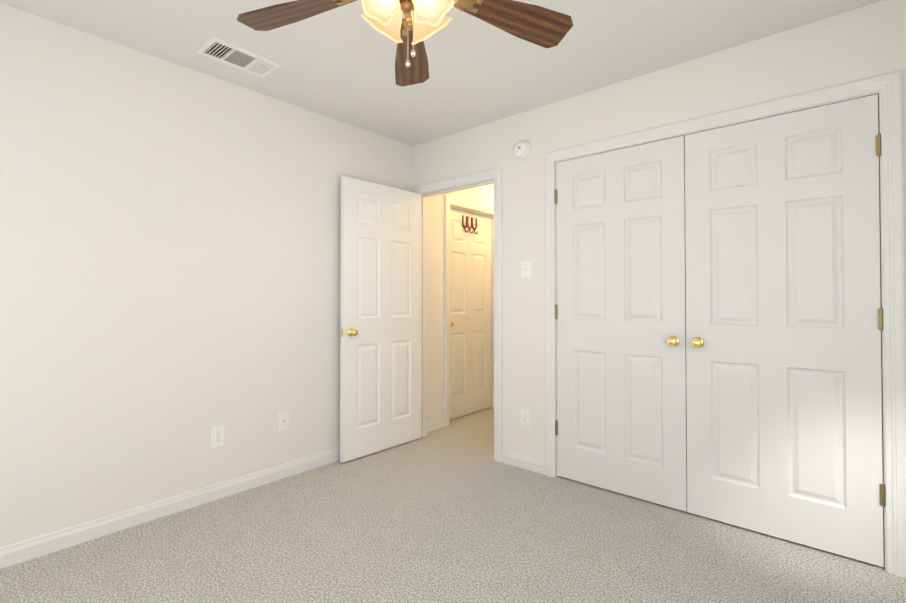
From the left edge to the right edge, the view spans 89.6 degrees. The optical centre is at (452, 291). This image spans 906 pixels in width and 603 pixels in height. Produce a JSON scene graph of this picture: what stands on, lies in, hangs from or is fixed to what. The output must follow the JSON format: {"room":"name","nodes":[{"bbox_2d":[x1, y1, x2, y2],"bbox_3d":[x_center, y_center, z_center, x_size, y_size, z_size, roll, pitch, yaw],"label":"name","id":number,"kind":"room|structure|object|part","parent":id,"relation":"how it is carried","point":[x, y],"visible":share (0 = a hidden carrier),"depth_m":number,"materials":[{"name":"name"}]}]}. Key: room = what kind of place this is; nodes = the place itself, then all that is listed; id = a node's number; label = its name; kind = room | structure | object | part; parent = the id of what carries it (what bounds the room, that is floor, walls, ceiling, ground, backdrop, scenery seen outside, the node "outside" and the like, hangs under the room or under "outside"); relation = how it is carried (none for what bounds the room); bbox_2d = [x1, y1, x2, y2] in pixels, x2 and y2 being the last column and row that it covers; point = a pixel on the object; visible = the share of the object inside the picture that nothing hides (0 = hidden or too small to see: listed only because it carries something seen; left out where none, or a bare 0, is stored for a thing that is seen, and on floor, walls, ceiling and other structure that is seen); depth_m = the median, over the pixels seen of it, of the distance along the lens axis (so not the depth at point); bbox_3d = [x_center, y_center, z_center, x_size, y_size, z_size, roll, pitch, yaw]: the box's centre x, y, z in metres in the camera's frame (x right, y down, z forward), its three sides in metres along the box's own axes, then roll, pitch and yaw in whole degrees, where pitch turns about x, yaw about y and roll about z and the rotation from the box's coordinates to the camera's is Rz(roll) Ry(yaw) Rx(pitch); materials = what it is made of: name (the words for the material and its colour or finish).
{"room":"empty bedroom","nodes":[
{"label":"empty bedroom","id":0,"kind":"room"},
{"bbox_2d":[0,3,493,546],"bbox_3d":[-0.611,-0.011,3.614,0.115,2.440,6.130,-1,-1,41],"label":"wall","id":1,"kind":"structure","parent":0,"point":[170,265],"depth_m":2.42,"materials":[{"name":"white paint"}]},
{"bbox_2d":[0,447,339,568],"bbox_3d":[-1.412,1.152,2.573,0.012,0.088,3.300,-1,-1,41],"label":"baseboard","id":2,"kind":"structure","parent":1,"relation":"attached to","point":[30,548],"depth_m":2.37,"materials":[{"name":"white paint"}]},
{"bbox_2d":[211,425,224,448],"bbox_3d":[-1.359,0.842,2.644,0.007,0.122,0.076,-1,-1,41],"label":"electrical outlet","id":3,"kind":"object","parent":1,"relation":"attached to","point":[218,437],"visible":1,"depth_m":2.64,"materials":[{"name":"white plastic"}]},
{"bbox_2d":[278,411,289,431],"bbox_3d":[-1.089,0.838,2.950,0.015,0.122,0.076,-1,-1,41],"label":"outlet","id":4,"kind":"object","parent":1,"relation":"attached to","point":[283,421],"visible":1,"depth_m":2.95,"materials":[{"name":"white plastic"}]},
{"bbox_2d":[428,417,444,431],"bbox_3d":[-0.166,1.170,4.016,0.012,0.088,0.284,-1,-1,41],"label":"baseboard","id":5,"kind":"structure","parent":1,"relation":"attached to","point":[435,424],"depth_m":4.03,"materials":[{"name":"white paint"}]},
{"bbox_2d":[444,195,493,426],"bbox_3d":[0.183,0.174,4.516,0.134,2.093,0.909,-1,-1,41],"label":"door frame","id":6,"kind":"structure","parent":1,"relation":"attached to","point":[448,200],"depth_m":4.17,"materials":[{"name":"white paint"}]},
{"bbox_2d":[450,208,490,418],"bbox_3d":[0.168,0.206,4.529,0.093,2.006,0.761,-1,-1,41],"label":"hall door","id":7,"kind":"structure","parent":1,"relation":"in","point":[470,322],"depth_m":4.55,"materials":[{"name":"white paint"}]},
{"bbox_2d":[462,215,477,233],"bbox_3d":[0.182,-0.663,4.533,0.056,0.166,0.233,-1,-1,41],"label":"coat hooks","id":8,"kind":"object","parent":7,"relation":"hanging from","point":[467,223],"visible":0.98,"depth_m":4.52,"materials":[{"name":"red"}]},
{"bbox_2d":[0,0,883,145],"bbox_3d":[0.455,-1.273,2.710,4.130,0.060,6.130,-1,-1,41],"label":"ceiling","id":9,"kind":"structure","parent":0,"point":[338,63],"depth_m":2.33,"materials":[{"name":"white paint"}]},
{"bbox_2d":[197,37,279,76],"bbox_3d":[-1.139,-1.241,2.438,0.200,0.011,0.355,-1,-1,41],"label":"ceiling vent","id":10,"kind":"object","parent":9,"relation":"in","point":[226,53],"visible":1,"depth_m":2.42,"materials":[{"name":"white plastic"}]},
{"bbox_2d":[237,0,572,86],"bbox_3d":[-0.158,-1.013,1.501,1.219,0.490,1.213,-1,-1,41],"label":"ceiling fan","id":11,"kind":"object","parent":9,"relation":"hanging from","point":[416,27],"visible":1,"depth_m":1.65,"materials":[{"name":"brown wood"}]},
{"label":"blade","id":12,"kind":"part","parent":11,"relation":"part of","materials":[{"name":"brown wood"}]},
{"bbox_3d":[-0.221,-0.962,1.589,0.157,0.157,0.098,1,-44,-49],"label":"lamp shade","id":13,"kind":"part","parent":11,"relation":"part of","materials":[{"name":"beige glass"}]},
{"bbox_3d":[-0.179,-1.006,1.940,0.160,0.006,0.447,-13,-5,-4],"label":"blade","id":14,"kind":"part","parent":11,"relation":"part of","materials":[{"name":"brown wood"}]},
{"bbox_3d":[-0.092,-0.964,1.477,0.052,0.052,0.080,1,42,-49],"label":"bulb","id":15,"kind":"part","parent":11,"relation":"part of","materials":[{"name":"white glass"}]},
{"bbox_3d":[-0.100,-0.962,1.598,0.157,0.157,0.098,-1,-44,41],"label":"lamp shade","id":16,"kind":"part","parent":11,"relation":"part of","materials":[{"name":"beige glass"}]},
{"label":"blade","id":17,"kind":"part","parent":11,"relation":"part of","materials":[{"name":"brown wood"}]},
{"bbox_2d":[0,408,905,602],"bbox_3d":[0.455,1.227,2.678,4.130,0.060,6.130,-1,-1,41],"label":"floor","id":18,"kind":"structure","parent":0,"point":[454,511],"depth_m":2.10,"materials":[{"name":"carpet"}]},
{"bbox_2d":[413,0,905,459],"bbox_3d":[0.991,-0.022,2.768,3.415,2.440,0.115,-1,-1,41],"label":"wall","id":19,"kind":"structure","parent":0,"point":[868,41],"depth_m":2.82,"materials":[{"name":"white paint"}]},
{"bbox_2d":[340,176,421,462],"bbox_3d":[-0.505,0.192,3.473,0.093,2.006,0.763,-1,-1,42],"label":"entry door","id":20,"kind":"structure","parent":19,"relation":"in","point":[380,352],"depth_m":3.44,"materials":[{"name":"white paint"}]},
{"bbox_3d":[-0.702,0.289,3.224,0.058,0.057,0.057,-1,-1,42],"label":"entry door knob","id":21,"kind":"part","parent":20,"relation":"part of","materials":[{"name":"gold metal"}]},
{"bbox_2d":[412,167,501,461],"bbox_3d":[0.043,0.162,3.586,0.910,2.093,0.153,-1,-1,41],"label":"door frame","id":22,"kind":"structure","parent":19,"relation":"attached to","point":[495,174],"depth_m":3.42,"materials":[{"name":"white paint"}]},
{"bbox_2d":[513,140,530,159],"bbox_3d":[0.466,-0.974,3.132,0.136,0.136,0.041,-1,-1,41],"label":"smoke detector","id":23,"kind":"object","parent":19,"relation":"attached to","point":[521,149],"visible":1,"depth_m":3.11,"materials":[{"name":"white plastic"}]},
{"bbox_2d":[501,449,544,474],"bbox_3d":[0.478,1.159,3.112,0.351,0.088,0.012,-1,-1,41],"label":"baseboard","id":24,"kind":"structure","parent":19,"relation":"attached to","point":[524,462],"depth_m":3.10,"materials":[{"name":"white paint"}]},
{"bbox_2d":[521,408,529,427],"bbox_3d":[0.492,0.858,3.108,0.076,0.122,0.007,-1,-1,41],"label":"electrical outlet","id":25,"kind":"object","parent":19,"relation":"attached to","point":[525,417],"visible":1,"depth_m":3.10,"materials":[{"name":"white plastic"}]},
{"bbox_2d":[521,261,530,278],"bbox_3d":[0.494,-0.147,3.112,0.076,0.122,0.017,-1,-1,41],"label":"light switch","id":26,"kind":"object","parent":19,"relation":"attached to","point":[525,269],"visible":1,"depth_m":3.11,"materials":[{"name":"white plastic"}]},
{"bbox_2d":[555,420,557,434],"bbox_3d":[0.669,0.881,2.956,0.022,0.098,0.011,-1,-1,41],"label":"left closet door hinge","id":27,"kind":"object","parent":19,"relation":"attached to","point":[556,427],"visible":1,"depth_m":2.95,"materials":[{"name":"gold metal"}]},
{"bbox_2d":[555,304,557,318],"bbox_3d":[0.669,0.131,2.966,0.022,0.098,0.011,-1,-1,41],"label":"left closet door hinge","id":28,"kind":"object","parent":19,"relation":"attached to","point":[556,311],"visible":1,"depth_m":2.96,"materials":[{"name":"gold metal"}]},
{"bbox_2d":[556,136,686,511],"bbox_3d":[0.957,0.170,2.709,0.768,2.031,0.091,-1,-1,41],"label":"closet door","id":29,"kind":"structure","parent":19,"relation":"in","point":[621,320],"depth_m":2.68,"materials":[{"name":"white paint"}]},
{"bbox_3d":[1.192,0.269,2.481,0.056,0.056,0.056,-1,-1,41],"label":"knob","id":30,"kind":"part","parent":29,"relation":"part of","materials":[{"name":"gold metal"}]},
{"bbox_2d":[545,70,905,577],"bbox_3d":[1.292,0.163,2.506,1.579,2.063,0.115,-1,-1,41],"label":"door frame","id":31,"kind":"structure","parent":19,"relation":"attached to","point":[881,306],"depth_m":1.99,"materials":[{"name":"white paint"}]},
{"bbox_2d":[685,94,883,566],"bbox_3d":[1.540,0.163,2.204,0.768,2.031,0.091,-1,-1,41],"label":"closet door","id":32,"kind":"structure","parent":19,"relation":"in","point":[783,363],"depth_m":2.17,"materials":[{"name":"white paint"}]},
{"bbox_3d":[1.282,0.268,2.403,0.056,0.056,0.056,-1,-1,41],"label":"knob","id":33,"kind":"part","parent":32,"relation":"part of","materials":[{"name":"gold metal"}]},
{"bbox_2d":[875,134,881,155],"bbox_3d":[1.836,-0.632,1.967,0.022,0.098,0.011,-1,-1,41],"label":"right closet door hinge","id":34,"kind":"object","parent":19,"relation":"attached to","point":[878,145],"visible":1,"depth_m":1.97,"materials":[{"name":"gold metal"}]},
{"bbox_2d":[878,308,883,330],"bbox_3d":[1.836,0.117,1.958,0.022,0.098,0.011,-1,-1,41],"label":"right closet door hinge","id":35,"kind":"object","parent":19,"relation":"attached to","point":[880,319],"visible":0.96,"depth_m":1.96,"materials":[{"name":"gold metal"}]},
{"bbox_2d":[880,483,885,506],"bbox_3d":[1.836,0.867,1.948,0.022,0.098,0.011,-1,-1,41],"label":"right closet door hinge","id":36,"kind":"object","parent":19,"relation":"attached to","point":[882,494],"visible":0.96,"depth_m":1.95,"materials":[{"name":"gold metal"}]}
]}

